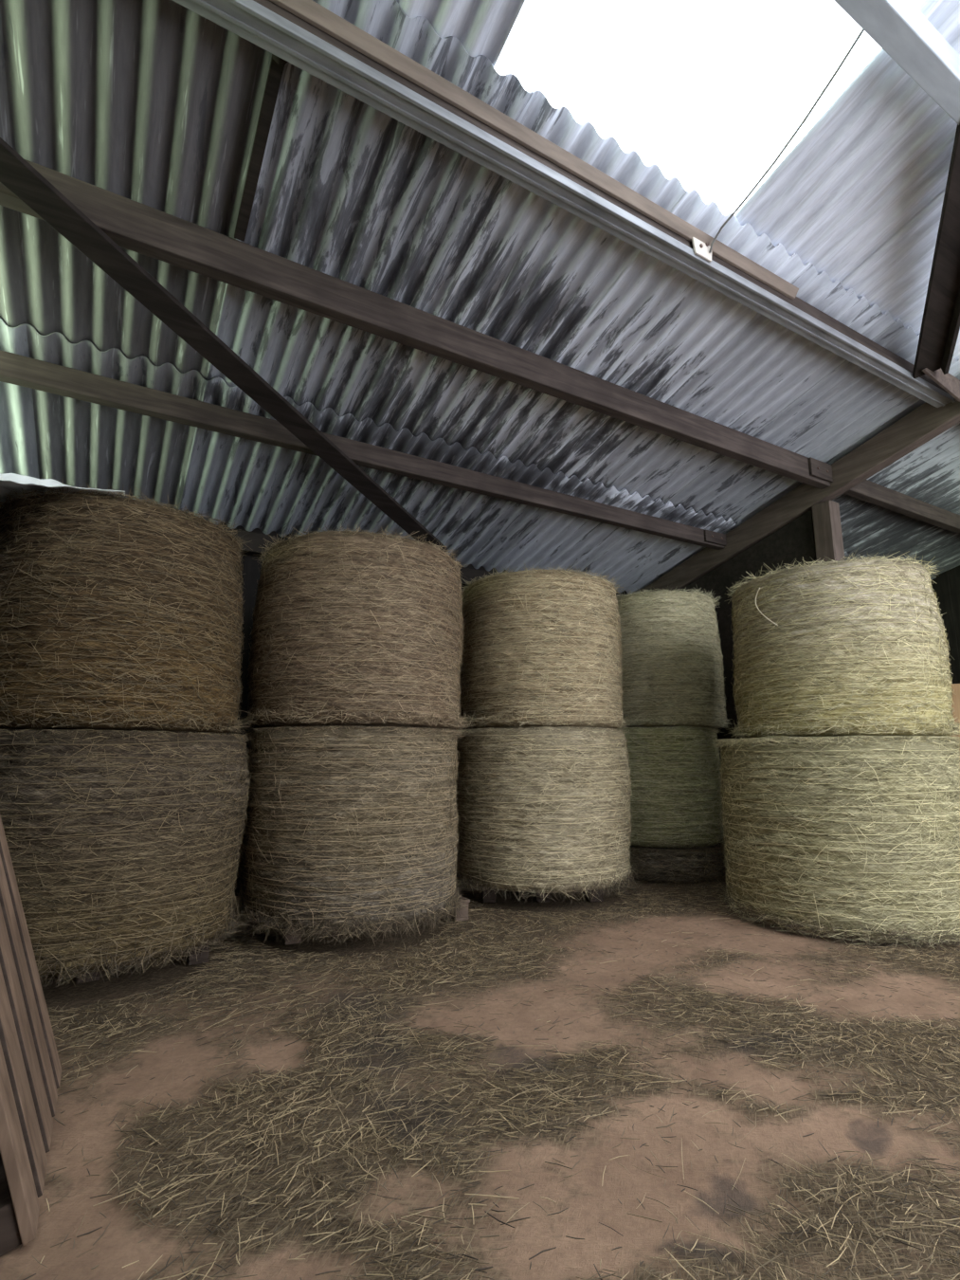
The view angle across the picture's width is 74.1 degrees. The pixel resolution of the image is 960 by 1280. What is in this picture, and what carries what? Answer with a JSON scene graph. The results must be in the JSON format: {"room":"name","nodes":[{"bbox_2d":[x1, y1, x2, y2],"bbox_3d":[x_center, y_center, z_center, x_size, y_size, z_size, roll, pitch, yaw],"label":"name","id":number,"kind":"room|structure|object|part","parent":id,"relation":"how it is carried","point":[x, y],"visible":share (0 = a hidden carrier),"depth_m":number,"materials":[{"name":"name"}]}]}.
{"room":"hay barn","nodes":[
{"label":"hay barn","id":0,"kind":"room"},
{"bbox_2d":[205,519,627,895],"bbox_3d":[0.761,0.830,7.036,10.750,3.144,0.056,6,-12,-30],"label":"wall","id":1,"kind":"structure","parent":0,"point":[250,573],"depth_m":5.54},
{"bbox_2d":[225,528,288,557],"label":"wall plate","id":2,"kind":"object","parent":1,"relation":"attached to","point":[256,542],"depth_m":5.54,"materials":[{"name":"brown wood"}]},
{"bbox_2d":[459,566,496,586],"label":"wall plate","id":3,"kind":"object","parent":1,"relation":"attached to","point":[470,574],"depth_m":6.61,"materials":[{"name":"brown wood"}]},
{"bbox_2d":[0,0,959,594],"bbox_3d":[2.879,-2.420,3.936,10.755,2.321,8.552,6,-12,-30],"label":"ceiling","id":4,"kind":"structure","parent":0,"point":[156,104],"depth_m":3.81,"materials":[{"name":"grey metal"}]},
{"bbox_2d":[234,54,287,241],"bbox_3d":[-1.012,-2.235,2.905,0.064,0.243,0.880,6,-12,-30],"label":"batten","id":5,"kind":"object","parent":4,"relation":"attached to","point":[277,64],"visible":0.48,"depth_m":2.87,"materials":[{"name":"brown wood"}]},
{"bbox_2d":[0,877,959,1279],"bbox_3d":[2.861,1.733,3.224,10.950,0.025,8.520,6,-12,-30],"label":"floor","id":6,"kind":"structure","parent":0,"point":[589,1203],"depth_m":2.02,"materials":[{"name":"brown soil"}]},
{"bbox_2d":[0,814,61,1256],"bbox_3d":[-1.471,0.918,1.857,0.483,1.159,0.920,6,-12,-30],"label":"wooden pallet","id":7,"kind":"object","parent":6,"relation":"on","point":[30,1069],"visible":1,"depth_m":1.77,"materials":[{"name":"brown wood"}]},
{"bbox_2d":[75,943,209,983],"bbox_3d":[-2.223,1.720,3.597,1.150,0.135,0.950,6,-12,-32],"label":"wooden pallet","id":8,"kind":"object","parent":6,"relation":"on","point":[204,958],"visible":0.09,"depth_m":3.46,"materials":[{"name":"brown wood"}]},
{"bbox_2d":[0,729,253,989],"bbox_3d":[-2.061,1.073,3.525,1.534,1.137,1.530,-2,-10,10],"label":"hay bale","id":9,"kind":"object","parent":8,"relation":"on","point":[124,846],"visible":0.99,"depth_m":3.00,"materials":[{"name":"brown plant"}]},
{"bbox_2d":[0,478,252,734],"bbox_3d":[-2.099,-0.099,3.720,1.446,1.264,1.439,-2,-10,10],"label":"hay bale","id":10,"kind":"object","parent":9,"relation":"on","point":[117,612],"visible":0.98,"depth_m":3.20,"materials":[{"name":"brown plant"}]},
{"bbox_2d":[0,473,125,508],"bbox_3d":[-2.400,-0.720,3.525,0.732,0.107,1.016,6,-12,-30],"label":"plastic sheet","id":11,"kind":"object","parent":10,"relation":"on","point":[13,482],"visible":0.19,"depth_m":3.25,"materials":[{"name":"white plastic"}]},
{"bbox_2d":[273,894,470,944],"bbox_3d":[-0.820,1.876,4.472,1.250,0.135,0.850,5,-11,-27],"label":"wooden pallet","id":12,"kind":"object","parent":6,"relation":"on","point":[463,913],"visible":0.12,"depth_m":4.11,"materials":[{"name":"brown wood"}]},
{"bbox_2d":[229,725,474,947],"bbox_3d":[-0.856,1.215,4.293,1.531,1.248,1.525,-9,-14,41],"label":"hay bale","id":13,"kind":"object","parent":12,"relation":"on","point":[348,828],"visible":0.96,"depth_m":3.74,"materials":[{"name":"beige plant"}]},
{"bbox_2d":[239,524,471,730],"bbox_3d":[-0.836,-0.005,4.540,1.586,1.269,1.534,6,-12,-30],"label":"hay bale","id":14,"kind":"object","parent":13,"relation":"on","point":[351,628],"visible":0.97,"depth_m":3.94,"materials":[{"name":"beige plant"}]},
{"bbox_2d":[16,881,959,1279],"bbox_3d":[1.402,1.817,3.809,8.607,0.049,5.161,6,-12,-30],"label":"straw","id":15,"kind":"object","parent":6,"relation":"on","point":[219,956],"visible":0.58,"depth_m":2.21,"materials":[{"name":"beige plant"}]},
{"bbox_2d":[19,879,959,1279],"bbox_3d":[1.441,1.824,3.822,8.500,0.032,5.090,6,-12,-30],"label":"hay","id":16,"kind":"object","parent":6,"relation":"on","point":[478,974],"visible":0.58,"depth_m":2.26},
{"bbox_2d":[480,885,603,902],"bbox_3d":[0.477,2.030,5.332,0.950,0.135,0.850,0,-10,-2],"label":"wooden pallet","id":17,"kind":"object","parent":6,"relation":"on","point":[492,898],"visible":0.17,"depth_m":4.91,"materials":[{"name":"brown wood"}]},
{"bbox_2d":[456,726,639,903],"bbox_3d":[0.491,1.365,5.268,1.531,1.256,1.498,9,-14,-41],"label":"hay bale","id":18,"kind":"object","parent":17,"relation":"on","point":[541,810],"visible":0.94,"depth_m":4.71,"materials":[{"name":"beige plant"}]},
{"bbox_2d":[457,563,630,730],"bbox_3d":[0.521,0.124,5.503,1.489,1.284,1.441,-9,-13,40],"label":"hay bale","id":19,"kind":"object","parent":18,"relation":"on","point":[542,647],"visible":0.88,"depth_m":4.95,"materials":[{"name":"beige plant"}]},
{"bbox_2d":[628,841,727,885],"bbox_3d":[1.747,2.111,6.215,1.425,0.292,1.422,8,-13,-37],"label":"hay","id":20,"kind":"object","parent":6,"relation":"on","point":[703,864],"visible":0.44,"depth_m":5.69},
{"bbox_2d":[617,726,724,848],"bbox_3d":[1.755,1.430,6.363,1.376,1.106,1.384,6,-12,-30],"label":"hay bale","id":21,"kind":"object","parent":20,"relation":"on","point":[676,799],"visible":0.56,"depth_m":5.83,"materials":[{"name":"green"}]},
{"bbox_2d":[617,585,732,728],"bbox_3d":[1.847,0.224,6.600,1.323,1.374,1.336,7,-12,-35],"label":"hay bale","id":22,"kind":"object","parent":21,"relation":"on","point":[672,658],"visible":0.73,"depth_m":6.10,"materials":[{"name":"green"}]},
{"bbox_2d":[811,500,844,563],"bbox_3d":[3.226,0.425,5.616,0.235,3.411,0.180,6,-12,-30],"label":"timber post","id":23,"kind":"object","parent":6,"relation":"on","point":[826,515],"visible":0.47,"depth_m":5.79,"materials":[{"name":"brown wood"}]},
{"bbox_2d":[640,397,959,592],"bbox_3d":[4.023,-2.076,4.613,0.120,2.292,7.950,6,-12,-30],"label":"rafter","id":24,"kind":"object","parent":23,"relation":"on","point":[926,422],"visible":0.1,"depth_m":5.80,"materials":[{"name":"brown wood"}]},
{"bbox_2d":[0,349,727,549],"bbox_3d":[-0.267,-1.342,5.149,6.615,0.155,0.117,6,-12,-30],"label":"purlin","id":25,"kind":"structure","parent":24,"relation":"attached to","point":[15,369],"depth_m":4.51,"materials":[{"name":"brown wood"}]},
{"bbox_3d":[2.471,-1.072,6.677,0.318,0.124,0.027,6,-12,-30],"label":"splice plate","id":26,"kind":"part","parent":25,"relation":"part of","materials":[{"name":"brown wood"}]},
{"bbox_2d":[0,158,833,489],"bbox_3d":[0.327,-1.792,4.196,6.615,0.205,0.122,6,-12,-30],"label":"purlin","id":27,"kind":"structure","parent":24,"relation":"attached to","point":[134,226],"depth_m":3.66,"materials":[{"name":"brown wood"}]},
{"bbox_2d":[0,137,447,551],"bbox_3d":[-1.300,-1.496,4.068,0.152,0.704,4.427,-5,-11,25],"label":"brace","id":28,"kind":"object","parent":27,"relation":"attached to","point":[17,174],"visible":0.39,"depth_m":3.38,"materials":[{"name":"brown wood"}]},
{"bbox_3d":[3.066,-1.528,5.724,0.318,0.164,0.027,6,-12,-30],"label":"splice plate","id":29,"kind":"part","parent":27,"relation":"part of","materials":[{"name":"brown wood"}]},
{"bbox_2d":[172,0,954,407],"bbox_3d":[2.575,-2.058,4.388,10.640,0.175,0.162,6,-12,-30],"label":"beam","id":30,"kind":"structure","parent":24,"relation":"attached to","point":[305,34],"depth_m":2.99,"materials":[{"name":"grey metal"}]},
{"bbox_3d":[1.249,-2.215,3.568,0.161,0.155,0.020,6,-12,-30],"label":"metal bracket","id":31,"kind":"part","parent":30,"relation":"part of","materials":[{"name":"white metal"}]},
{"bbox_2d":[834,0,959,125],"bbox_3d":[3.131,-2.494,3.499,10.640,0.160,0.110,6,-12,-30],"label":"beam","id":32,"kind":"structure","parent":24,"relation":"attached to","point":[899,27],"depth_m":2.75,"materials":[{"name":"metal"}]},
{"bbox_2d":[709,29,864,253],"bbox_3d":[1.491,-2.425,3.140,0.024,0.335,1.034,4,-11,-22],"label":"cable","id":33,"kind":"object","parent":32,"relation":"hanging from","point":[862,30],"visible":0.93,"depth_m":3.07,"materials":[{"name":"grey plastic"}]},
{"bbox_2d":[843,479,959,534],"bbox_3d":[4.969,-1.329,6.888,3.895,0.170,0.090,6,-12,-30],"label":"beam","id":34,"kind":"structure","parent":24,"relation":"attached to","point":[868,491],"depth_m":6.48,"materials":[{"name":"brown wood"}]},
{"bbox_2d":[913,123,959,402],"bbox_3d":[2.963,-2.171,4.009,0.374,0.460,2.465,-6,-12,32],"label":"brace","id":35,"kind":"object","parent":24,"relation":"attached to","point":[941,325],"visible":0.99,"depth_m":4.05,"materials":[{"name":"brown wood"}]},
{"bbox_3d":[3.482,-1.911,4.750,0.668,0.210,0.020,6,-12,-30],"label":"gusset plate","id":36,"kind":"part","parent":35,"relation":"part of","materials":[{"name":"brown wood"}]},
{"bbox_2d":[711,734,959,951],"bbox_3d":[2.581,1.330,4.589,1.675,1.257,1.702,5,-11,-26],"label":"hay bale","id":37,"kind":"object","parent":6,"relation":"on","point":[852,837],"visible":1,"depth_m":3.96,"materials":[{"name":"beige plant"}]},
{"bbox_2d":[724,548,959,738],"bbox_3d":[2.645,0.105,4.773,1.516,1.244,1.511,2,-10,-8],"label":"hay bale","id":38,"kind":"object","parent":37,"relation":"on","point":[857,646],"visible":0.96,"depth_m":4.24,"materials":[{"name":"beige plant"}]},
{"bbox_2d":[754,586,778,625],"bbox_3d":[2.035,-0.235,4.535,0.012,0.305,0.170,5,-11,-27],"label":"twine","id":39,"kind":"object","parent":38,"relation":"hanging from","point":[759,587],"visible":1,"depth_m":4.58,"materials":[{"name":"beige fabric"}]},
{"bbox_2d":[949,683,959,746],"bbox_3d":[4.166,1.251,5.520,1.000,1.740,0.040,-5,-11,27],"label":"board","id":40,"kind":"object","parent":6,"relation":"on","point":[956,687],"visible":0.02,"depth_m":5.61,"materials":[{"name":"brown wood"}]},
{"bbox_2d":[678,510,817,759],"bbox_3d":[2.576,0.614,6.638,0.050,3.388,2.210,6,-12,-30],"label":"wall","id":41,"kind":"structure","parent":0,"point":[796,540],"depth_m":6.54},
{"bbox_2d":[932,565,959,683],"bbox_3d":[7.521,-0.372,6.366,0.056,5.275,8.320,6,-12,-30],"label":"wall","id":42,"kind":"structure","parent":0,"point":[946,586],"depth_m":8.46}
]}

